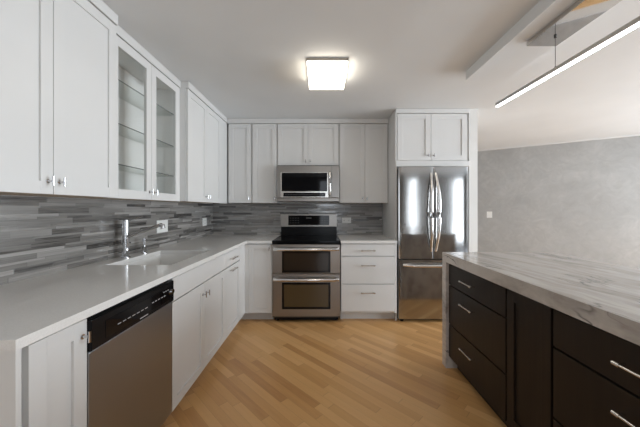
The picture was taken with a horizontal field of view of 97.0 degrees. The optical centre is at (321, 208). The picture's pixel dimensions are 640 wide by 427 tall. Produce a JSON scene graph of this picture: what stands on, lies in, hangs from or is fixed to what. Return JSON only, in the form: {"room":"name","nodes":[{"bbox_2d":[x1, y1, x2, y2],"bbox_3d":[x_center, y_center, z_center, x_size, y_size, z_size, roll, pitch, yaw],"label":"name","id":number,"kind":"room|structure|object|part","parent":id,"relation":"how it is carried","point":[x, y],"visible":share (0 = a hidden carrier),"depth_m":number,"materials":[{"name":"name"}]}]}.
{"room":"kitchen","nodes":[
{"label":"kitchen","id":0,"kind":"room"},
{"bbox_2d":[0,195,212,284],"bbox_3d":[-1.544,0.070,0.344,0.108,2.400,7.287,0,0,0],"label":"wall","id":1,"kind":"structure","parent":0,"point":[39,236],"depth_m":1.72,"materials":[{"name":"tile"}]},
{"bbox_2d":[0,0,117,197],"bbox_3d":[-1.331,-0.596,1.262,0.332,1.065,0.785,0,0,0],"label":"upper cabinet","id":2,"kind":"object","parent":1,"relation":"attached to","point":[58,57],"visible":1,"depth_m":1.28,"materials":[{"name":"paint"}]},
{"bbox_3d":[-1.206,-0.564,1.068,0.020,1.000,0.387,0,0,0],"label":"door","id":3,"kind":"part","parent":2,"relation":"part of","materials":[{"name":"paint"}]},
{"bbox_3d":[-1.181,-0.120,1.236,0.032,0.040,0.018,0,0,0],"label":"knob","id":4,"kind":"part","parent":2,"relation":"part of","materials":[{"name":"silver metal"}]},
{"bbox_3d":[-1.357,-0.065,1.262,0.261,0.003,0.765,0,0,0],"label":"underside panel","id":5,"kind":"part","parent":2,"relation":"part of","materials":[{"name":"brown wood"}]},
{"bbox_3d":[-1.181,-0.120,1.290,0.032,0.040,0.018,0,0,0],"label":"knob","id":6,"kind":"part","parent":2,"relation":"part of","materials":[{"name":"silver metal"}]},
{"bbox_3d":[-1.206,-0.564,1.458,0.020,1.000,0.386,0,0,0],"label":"door","id":7,"kind":"part","parent":2,"relation":"part of","materials":[{"name":"paint"}]},
{"bbox_3d":[-1.343,-1.099,1.262,0.309,0.059,0.785,0,0,0],"label":"crown moulding","id":8,"kind":"part","parent":2,"relation":"part of","materials":[{"name":"paint"}]},
{"bbox_2d":[85,25,180,201],"bbox_3d":[-1.361,-0.595,2.082,0.273,1.066,0.850,0,0,0],"label":"upper cabinet","id":9,"kind":"object","parent":1,"relation":"attached to","point":[147,92],"visible":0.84,"depth_m":2.20,"materials":[{"name":"wood"}]},
{"bbox_3d":[-1.386,-0.065,2.082,0.202,0.003,0.830,0,0,0],"label":"underside panel","id":10,"kind":"part","parent":9,"relation":"part of","materials":[{"name":"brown wood"}]},
{"bbox_3d":[-1.265,-0.564,1.891,0.020,1.000,0.399,0,0,0],"label":"door","id":11,"kind":"part","parent":9,"relation":"part of","materials":[{"name":"paint"}]},
{"bbox_3d":[-1.372,-1.099,2.082,0.250,0.059,0.850,0,0,0],"label":"crown moulding","id":12,"kind":"part","parent":9,"relation":"part of","materials":[{"name":"paint"}]},
{"bbox_3d":[-1.265,-0.564,2.295,0.020,1.000,0.402,0,0,0],"label":"door","id":13,"kind":"part","parent":9,"relation":"part of","materials":[{"name":"paint"}]},
{"bbox_2d":[157,220,167,232],"bbox_3d":[-1.485,0.166,2.645,0.009,0.114,0.176,0,0,0],"label":"wall socket","id":14,"kind":"object","parent":1,"relation":"attached to","point":[159,230],"visible":0.61,"depth_m":2.66,"materials":[{"name":"white plastic"}]},
{"bbox_2d":[156,81,226,203],"bbox_3d":[-1.326,-0.595,3.031,0.343,1.066,1.046,0,0,0],"label":"upper cabinet","id":15,"kind":"object","parent":1,"relation":"attached to","point":[203,128],"visible":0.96,"depth_m":2.79,"materials":[{"name":"paint"}]},
{"bbox_3d":[-1.351,-0.065,3.021,0.272,0.003,1.005,0,0,0],"label":"underside panel","id":16,"kind":"part","parent":15,"relation":"part of","materials":[{"name":"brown wood"}]},
{"bbox_3d":[-1.195,-0.564,2.719,0.020,1.000,0.410,0,0,0],"label":"door","id":17,"kind":"part","parent":15,"relation":"part of","materials":[{"name":"paint"}]},
{"bbox_3d":[-1.337,-1.099,3.021,0.320,0.059,1.025,0,0,0],"label":"crown moulding","id":18,"kind":"part","parent":15,"relation":"part of","materials":[{"name":"paint"}]},
{"bbox_3d":[-1.195,-0.564,3.130,0.020,1.000,0.407,0,0,0],"label":"door","id":19,"kind":"part","parent":15,"relation":"part of","materials":[{"name":"paint"}]},
{"bbox_2d":[203,218,206,225],"bbox_3d":[-1.485,0.170,3.600,0.009,0.100,0.116,0,0,0],"label":"wall socket","id":20,"kind":"object","parent":1,"relation":"attached to","point":[204,219],"visible":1,"depth_m":3.60,"materials":[{"name":"white plastic"}]},
{"bbox_2d":[212,126,382,233],"bbox_3d":[0.136,0.070,3.933,3.268,2.400,0.108,0,0,0],"label":"wall","id":21,"kind":"structure","parent":0,"point":[229,218],"depth_m":3.88,"materials":[{"name":"tile"}]},
{"bbox_2d":[227,119,251,202],"bbox_3d":[-1.032,-0.599,3.705,0.303,1.058,0.362,0,0,0],"label":"upper cabinet","id":22,"kind":"object","parent":21,"relation":"attached to","point":[239,130],"visible":0.93,"depth_m":3.56,"materials":[{"name":"paint"}]},
{"bbox_3d":[-1.032,-1.099,3.716,0.303,0.059,0.339,0,0,0],"label":"crown moulding","id":23,"kind":"part","parent":22,"relation":"part of","materials":[{"name":"paint"}]},
{"bbox_2d":[251,119,280,202],"bbox_3d":[-0.720,-0.599,3.705,0.320,1.058,0.362,0,0,0],"label":"upper cabinet","id":24,"kind":"object","parent":21,"relation":"attached to","point":[264,131],"visible":0.96,"depth_m":3.56,"materials":[{"name":"paint"}]},
{"bbox_3d":[-0.720,-1.099,3.716,0.320,0.059,0.339,0,0,0],"label":"crown moulding","id":25,"kind":"part","parent":24,"relation":"part of","materials":[{"name":"paint"}]},
{"bbox_2d":[213,203,382,233],"bbox_3d":[-0.326,0.143,3.883,2.328,0.424,0.008,0,0,0],"label":"backsplash","id":26,"kind":"structure","parent":21,"relation":"attached to","point":[229,218],"depth_m":3.88,"materials":[{"name":"tile"}]},
{"bbox_2d":[277,119,338,164],"bbox_3d":[-0.171,-0.833,3.705,0.778,0.591,0.362,0,0,0],"label":"upper cabinet","id":27,"kind":"object","parent":21,"relation":"attached to","point":[299,141],"visible":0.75,"depth_m":3.56,"materials":[{"name":"paint"}]},
{"bbox_3d":[-0.359,-0.800,3.565,0.376,0.526,0.020,0,0,0],"label":"door","id":28,"kind":"part","parent":27,"relation":"part of","materials":[{"name":"paint"}]},
{"bbox_2d":[277,165,338,201],"bbox_3d":[-0.165,-0.309,3.636,0.756,0.446,0.484,0,0,0],"label":"microwave oven","id":29,"kind":"object","parent":27,"relation":"attached to","point":[295,183],"visible":1,"depth_m":3.45,"materials":[{"name":"grey metal"}]},
{"bbox_3d":[0.102,-0.301,3.425,0.028,0.307,0.061,0,0,0],"label":"handle","id":30,"kind":"part","parent":29,"relation":"part of","materials":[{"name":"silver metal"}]},
{"bbox_3d":[0.169,-0.326,3.466,0.088,0.388,0.029,0,0,0],"label":"control panel","id":31,"kind":"part","parent":29,"relation":"part of","materials":[{"name":"silver metal"}]},
{"bbox_3d":[-0.171,-1.099,3.716,0.778,0.059,0.339,0,0,0],"label":"crown moulding","id":32,"kind":"part","parent":27,"relation":"part of","materials":[{"name":"paint"}]},
{"bbox_3d":[0.021,-0.800,3.565,0.379,0.526,0.020,0,0,0],"label":"door","id":33,"kind":"part","parent":27,"relation":"part of","materials":[{"name":"paint"}]},
{"bbox_2d":[342,218,350,222],"bbox_3d":[0.342,0.162,3.874,0.124,0.076,0.009,0,0,0],"label":"wall socket","id":34,"kind":"object","parent":21,"relation":"attached to","point":[344,220],"visible":1,"depth_m":3.87,"materials":[{"name":"white plastic"}]},
{"bbox_2d":[337,119,387,202],"bbox_3d":[0.528,-0.599,3.705,0.619,1.058,0.362,0,0,0],"label":"upper cabinet","id":35,"kind":"object","parent":21,"relation":"attached to","point":[363,143],"visible":0.96,"depth_m":3.56,"materials":[{"name":"paint"}]},
{"bbox_3d":[0.388,-0.567,3.565,0.312,0.992,0.020,0,0,0],"label":"door","id":36,"kind":"part","parent":35,"relation":"part of","materials":[{"name":"paint"}]},
{"bbox_3d":[0.528,-1.099,3.716,0.619,0.059,0.339,0,0,0],"label":"crown moulding","id":37,"kind":"part","parent":35,"relation":"part of","materials":[{"name":"paint"}]},
{"bbox_3d":[0.687,-0.567,3.565,0.281,0.992,0.020,0,0,0],"label":"door","id":38,"kind":"part","parent":35,"relation":"part of","materials":[{"name":"paint"}]},
{"bbox_2d":[396,109,468,168],"bbox_3d":[1.256,-0.801,3.533,0.828,0.653,0.707,0,0,0],"label":"upper cabinet","id":39,"kind":"object","parent":21,"relation":"attached to","point":[425,137],"visible":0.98,"depth_m":3.21,"materials":[{"name":"paint"}]},
{"bbox_3d":[1.051,-0.809,3.220,0.380,0.532,0.020,0,0,0],"label":"door","id":40,"kind":"part","parent":39,"relation":"part of","materials":[{"name":"paint"}]},
{"bbox_3d":[1.256,-1.105,3.254,0.828,0.047,0.112,0,0,0],"label":"crown moulding","id":41,"kind":"part","parent":39,"relation":"part of","materials":[{"name":"paint"}]},
{"bbox_3d":[1.256,-0.507,3.215,0.828,0.064,0.034,0,0,0],"label":"rail","id":42,"kind":"part","parent":39,"relation":"part of","materials":[{"name":"paint"}]},
{"bbox_3d":[1.449,-0.809,3.220,0.410,0.532,0.020,0,0,0],"label":"door","id":43,"kind":"part","parent":39,"relation":"part of","materials":[{"name":"paint"}]},
{"bbox_2d":[161,317,506,426],"bbox_3d":[2.351,1.300,2.050,7.898,0.060,10.700,0,0,0],"label":"floor","id":44,"kind":"structure","parent":0,"point":[266,372],"depth_m":2.09,"materials":[{"name":"brown wood"}]},
{"bbox_2d":[0,319,90,426],"bbox_3d":[-1.159,0.829,0.901,0.676,0.882,0.256,0,0,0],"label":"base cabinet","id":45,"kind":"object","parent":44,"relation":"on","point":[43,383],"visible":0.8,"depth_m":0.89,"materials":[{"name":"paint"}]},
{"bbox_3d":[-1.169,0.829,0.783,0.657,0.882,0.020,0,0,0],"label":"panel","id":46,"kind":"part","parent":45,"relation":"part of","materials":[{"name":"paint"}]},
{"bbox_3d":[-0.837,0.457,1.008,0.032,0.040,0.018,0,0,0],"label":"knob","id":47,"kind":"part","parent":45,"relation":"part of","materials":[{"name":"silver metal"}]},
{"bbox_2d":[86,280,174,426],"bbox_3d":[-1.151,0.833,1.321,0.651,0.875,0.581,0,0,0],"label":"dishwasher","id":48,"kind":"object","parent":44,"relation":"on","point":[129,352],"visible":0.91,"depth_m":1.27,"materials":[{"name":"grey metal"}]},
{"bbox_3d":[-0.861,0.466,1.321,0.042,0.116,0.579,0,0,0],"label":"control panel","id":49,"kind":"part","parent":48,"relation":"part of","materials":[{"name":"black plastic"}]},
{"bbox_2d":[169,254,224,411],"bbox_3d":[-1.159,0.829,2.057,0.676,0.882,0.882,0,0,0],"label":"base cabinet","id":50,"kind":"object","parent":44,"relation":"on","point":[198,304],"visible":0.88,"depth_m":1.93,"materials":[{"name":"paint"}]},
{"bbox_3d":[-0.862,0.852,1.837,0.020,0.623,0.439,0,0,0],"label":"door","id":51,"kind":"part","parent":50,"relation":"part of","materials":[{"name":"paint"}]},
{"bbox_3d":[-0.862,0.467,2.058,0.020,0.134,0.880,0,0,0],"label":"false drawer","id":52,"kind":"part","parent":50,"relation":"part of","materials":[{"name":"paint"}]},
{"bbox_3d":[-0.862,0.852,2.279,0.020,0.623,0.438,0,0,0],"label":"door","id":53,"kind":"part","parent":50,"relation":"part of","materials":[{"name":"paint"}]},
{"bbox_2d":[224,247,239,339],"bbox_3d":[-1.156,0.829,2.729,0.683,0.882,0.458,0,0,0],"label":"base cabinet","id":54,"kind":"object","parent":44,"relation":"on","point":[232,258],"visible":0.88,"depth_m":2.71,"materials":[{"name":"paint"}]},
{"bbox_3d":[-0.862,0.467,2.728,0.020,0.134,0.454,0,0,0],"label":"drawer","id":55,"kind":"part","parent":54,"relation":"part of","materials":[{"name":"paint"}]},
{"bbox_2d":[240,243,273,318],"bbox_3d":[-1.024,0.829,3.422,0.946,0.882,0.928,0,0,0],"label":"base cabinet","id":56,"kind":"object","parent":44,"relation":"on","point":[256,273],"visible":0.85,"depth_m":3.15,"materials":[{"name":"paint"}]},
{"bbox_2d":[0,234,280,350],"bbox_3d":[-1.023,0.371,2.326,0.948,0.030,3.120,0,0,0],"label":"countertop","id":57,"kind":"structure","parent":56,"relation":"on","point":[33,309],"depth_m":1.29,"materials":[{"name":"beige stone"}]},
{"bbox_2d":[121,216,164,257],"bbox_3d":[-1.288,0.205,2.045,0.315,0.301,0.060,0,0,0],"label":"kitchen faucet","id":58,"kind":"object","parent":57,"relation":"on","point":[125,223],"visible":1,"depth_m":2.03,"materials":[{"name":"silver metal"}]},
{"bbox_3d":[-1.267,0.159,2.045,0.274,0.110,0.033,0,0,0],"label":"spout","id":59,"kind":"part","parent":58,"relation":"part of","materials":[{"name":"silver metal"}]},
{"bbox_2d":[141,238,156,252],"bbox_3d":[-1.379,0.295,2.262,0.122,0.120,0.044,0,0,0],"label":"soap dispenser","id":60,"kind":"object","parent":57,"relation":"on","point":[144,240],"visible":1,"depth_m":2.25,"materials":[{"name":"silver metal"}]},
{"bbox_2d":[123,254,198,264],"bbox_3d":[-1.155,0.483,2.091,0.444,0.194,0.641,0,0,0],"label":"sink","id":61,"kind":"object","parent":57,"relation":"in","point":[161,259],"visible":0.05,"depth_m":2.40,"materials":[{"name":"white ceramic"}]},
{"bbox_3d":[-0.683,0.781,3.158,0.260,0.764,0.020,0,0,0],"label":"door","id":62,"kind":"part","parent":56,"relation":"part of","materials":[{"name":"paint"}]},
{"bbox_2d":[272,214,339,319],"bbox_3d":[-0.169,0.671,3.450,0.755,1.197,0.794,0,0,0],"label":"oven range","id":63,"kind":"object","parent":44,"relation":"on","point":[306,253],"visible":1,"depth_m":3.13,"materials":[{"name":"grey metal"}]},
{"bbox_3d":[-0.169,0.960,3.142,0.751,0.470,0.030,0,0,0],"label":"oven door","id":64,"kind":"part","parent":63,"relation":"part of","materials":[{"name":"silver metal"}]},
{"bbox_3d":[-0.169,0.778,3.091,0.726,0.040,0.074,0,0,0],"label":"handle","id":65,"kind":"part","parent":63,"relation":"part of","materials":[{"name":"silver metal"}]},
{"bbox_3d":[-0.169,0.559,3.142,0.751,0.322,0.030,0,0,0],"label":"oven door","id":66,"kind":"part","parent":63,"relation":"part of","materials":[{"name":"silver metal"}]},
{"bbox_3d":[-0.169,0.447,3.091,0.726,0.040,0.074,0,0,0],"label":"handle","id":67,"kind":"part","parent":63,"relation":"part of","materials":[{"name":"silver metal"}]},
{"bbox_2d":[272,235,339,243],"bbox_3d":[-0.169,0.374,3.455,0.755,0.040,0.664,0,0,0],"label":"cooktop","id":68,"kind":"object","parent":63,"relation":"in","point":[282,239],"depth_m":3.24,"materials":[{"name":"black glass"}]},
{"bbox_2d":[340,243,396,318],"bbox_3d":[0.527,0.829,3.498,0.621,0.882,0.776,0,0,0],"label":"base cabinet","id":69,"kind":"object","parent":44,"relation":"on","point":[368,271],"visible":0.98,"depth_m":3.15,"materials":[{"name":"paint"}]},
{"bbox_2d":[337,234,396,242],"bbox_3d":[0.525,0.371,3.505,0.626,0.030,0.762,0,0,0],"label":"countertop","id":70,"kind":"structure","parent":69,"relation":"on","point":[344,238],"depth_m":3.36,"materials":[{"name":"beige stone"}]},
{"bbox_3d":[0.514,0.995,3.158,0.592,0.298,0.020,0,0,0],"label":"drawer","id":71,"kind":"part","parent":69,"relation":"part of","materials":[{"name":"paint"}]},
{"bbox_3d":[0.514,0.686,3.158,0.592,0.301,0.020,0,0,0],"label":"drawer","id":72,"kind":"part","parent":69,"relation":"part of","materials":[{"name":"paint"}]},
{"bbox_3d":[0.514,0.461,3.158,0.592,0.131,0.020,0,0,0],"label":"drawer","id":73,"kind":"part","parent":69,"relation":"part of","materials":[{"name":"paint"}]},
{"bbox_2d":[383,109,396,319],"bbox_3d":[0.848,0.071,3.549,0.015,2.398,0.674,0,0,0],"label":"panel","id":74,"kind":"object","parent":44,"relation":"on","point":[390,208],"visible":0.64,"depth_m":3.35,"materials":[{"name":"paint"}]},
{"bbox_2d":[397,167,467,320],"bbox_3d":[1.244,0.404,3.453,0.768,1.733,0.783,0,0,0],"label":"refrigerator","id":75,"kind":"object","parent":44,"relation":"on","point":[432,202],"visible":0.82,"depth_m":3.14,"materials":[{"name":"grey metal"}]},
{"bbox_3d":[1.050,0.048,3.173,0.381,1.021,0.058,0,0,0],"label":"door","id":76,"kind":"part","parent":75,"relation":"part of","materials":[{"name":"silver metal"}]},
{"bbox_3d":[1.244,0.900,3.173,0.768,0.660,0.058,0,0,0],"label":"freezer drawer","id":77,"kind":"part","parent":75,"relation":"part of","materials":[{"name":"silver metal"}]},
{"bbox_3d":[1.244,0.630,3.116,0.684,0.034,0.082,0,0,0],"label":"handle","id":78,"kind":"part","parent":75,"relation":"part of","materials":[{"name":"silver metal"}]},
{"bbox_3d":[1.211,0.040,3.107,0.038,0.876,0.096,0,0,21],"label":"handle","id":79,"kind":"part","parent":75,"relation":"part of","materials":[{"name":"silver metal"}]},
{"bbox_3d":[1.275,0.040,3.107,0.038,0.876,0.096,0,0,-21],"label":"handle","id":80,"kind":"part","parent":75,"relation":"part of","materials":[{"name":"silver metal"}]},
{"bbox_3d":[1.437,0.048,3.173,0.383,1.021,0.058,0,0,0],"label":"door","id":81,"kind":"part","parent":75,"relation":"part of","materials":[{"name":"silver metal"}]},
{"bbox_2d":[449,264,509,426],"bbox_3d":[1.299,0.850,1.899,0.653,0.840,0.701,0,0,0],"label":"base cabinet","id":82,"kind":"object","parent":44,"relation":"on","point":[477,305],"visible":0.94,"depth_m":1.81,"materials":[{"name":"black wood"}]},
{"bbox_3d":[0.992,0.998,1.935,0.039,0.016,0.160,0,0,0],"label":"handle","id":83,"kind":"part","parent":82,"relation":"part of","materials":[{"name":"silver metal"}]},
{"bbox_3d":[0.992,0.685,1.935,0.039,0.016,0.160,0,0,0],"label":"handle","id":84,"kind":"part","parent":82,"relation":"part of","materials":[{"name":"silver metal"}]},
{"bbox_3d":[0.992,0.518,1.935,0.039,0.016,0.160,0,0,0],"label":"handle","id":85,"kind":"part","parent":82,"relation":"part of","materials":[{"name":"silver metal"}]},
{"bbox_3d":[1.020,1.042,1.899,0.020,0.252,0.690,0,0,0],"label":"drawer","id":86,"kind":"part","parent":82,"relation":"part of","materials":[{"name":"brown wood"}]},
{"bbox_3d":[1.020,0.757,1.899,0.020,0.300,0.690,0,0,0],"label":"drawer","id":87,"kind":"part","parent":82,"relation":"part of","materials":[{"name":"brown wood"}]},
{"bbox_3d":[1.020,0.519,1.899,0.020,0.159,0.690,0,0,0],"label":"drawer","id":88,"kind":"part","parent":82,"relation":"part of","materials":[{"name":"brown wood"}]},
{"bbox_2d":[507,289,555,426],"bbox_3d":[1.317,0.850,1.394,0.615,0.840,0.306,0,0,0],"label":"base cabinet","id":89,"kind":"object","parent":44,"relation":"on","point":[530,346],"visible":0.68,"depth_m":1.39,"materials":[{"name":"black wood"}]},
{"bbox_2d":[442,252,639,367],"bbox_3d":[1.440,0.813,1.359,0.900,0.914,1.922,0,0,0],"label":"countertop","id":90,"kind":"structure","parent":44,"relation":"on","point":[605,296],"depth_m":1.45,"materials":[{"name":"white stone"}]},
{"bbox_2d":[553,309,639,426],"bbox_3d":[1.299,0.850,0.855,0.653,0.840,0.770,0,0,0],"label":"base cabinet","id":91,"kind":"object","parent":44,"relation":"on","point":[596,371],"visible":0.95,"depth_m":1.06,"materials":[{"name":"black wood"}]},
{"bbox_3d":[1.020,1.042,0.855,0.020,0.252,0.759,0,0,0],"label":"drawer","id":92,"kind":"part","parent":91,"relation":"part of","materials":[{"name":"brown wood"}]},
{"bbox_3d":[1.020,0.757,0.855,0.020,0.300,0.759,0,0,0],"label":"drawer","id":93,"kind":"part","parent":91,"relation":"part of","materials":[{"name":"brown wood"}]},
{"bbox_3d":[0.992,0.685,0.865,0.039,0.016,0.180,0,0,0],"label":"handle","id":94,"kind":"part","parent":91,"relation":"part of","materials":[{"name":"silver metal"}]},
{"bbox_3d":[0.992,0.518,0.865,0.039,0.016,0.180,0,0,0],"label":"handle","id":95,"kind":"part","parent":91,"relation":"part of","materials":[{"name":"silver metal"}]},
{"bbox_2d":[102,0,639,149],"bbox_3d":[2.351,-1.160,2.050,7.898,0.060,10.700,0,0,0],"label":"ceiling","id":96,"kind":"structure","parent":0,"point":[247,58],"depth_m":2.16,"materials":[{"name":"paint"}]},
{"bbox_2d":[306,58,347,89],"bbox_3d":[0.044,-1.087,2.315,0.316,0.084,0.394,0,0,0],"label":"ceiling lamp","id":97,"kind":"object","parent":96,"relation":"attached to","point":[323,73],"visible":1,"depth_m":2.19,"materials":[{"name":"white glass"}]},
{"bbox_2d":[466,0,576,79],"bbox_3d":[1.351,-1.093,-0.435,0.326,0.075,5.530,0,0,0],"label":"ceiling beam","id":98,"kind":"structure","parent":96,"relation":"attached to","point":[511,53],"depth_m":1.88,"materials":[{"name":"paint"}]},
{"bbox_2d":[495,0,639,106],"bbox_3d":[1.390,-0.929,1.272,0.188,0.250,1.945,0,0,0],"label":"pendant lamp","id":99,"kind":"object","parent":98,"relation":"hanging from","point":[581,13],"visible":1,"depth_m":1.55,"materials":[{"name":"grey metal"}]},
{"bbox_2d":[468,109,477,251],"bbox_3d":[1.721,0.070,3.549,0.098,2.400,0.677,0,0,0],"label":"wall column","id":100,"kind":"structure","parent":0,"point":[473,113],"depth_m":3.21,"materials":[{"name":"paint"}]},
{"bbox_2d":[478,136,639,267],"bbox_3d":[3.627,0.070,5.227,6.461,2.400,0.100,0,0,33],"label":"wall","id":101,"kind":"structure","parent":0,"point":[581,199],"depth_m":4.82,"materials":[{"name":"grey paint"}]},
{"bbox_2d":[487,212,491,217],"bbox_3d":[3.221,0.118,5.428,0.090,0.120,0.010,0,0,33],"label":"light switch","id":102,"kind":"object","parent":101,"relation":"attached to","point":[489,214],"visible":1,"depth_m":5.42,"materials":[{"name":"white plastic"}]},
{"bbox_2d":[478,135,639,150],"bbox_3d":[3.592,-1.123,5.172,6.222,0.014,0.030,0,0,33],"label":"trim","id":103,"kind":"structure","parent":101,"relation":"attached to","point":[630,135],"depth_m":4.81,"materials":[{"name":"paint"}]}
]}

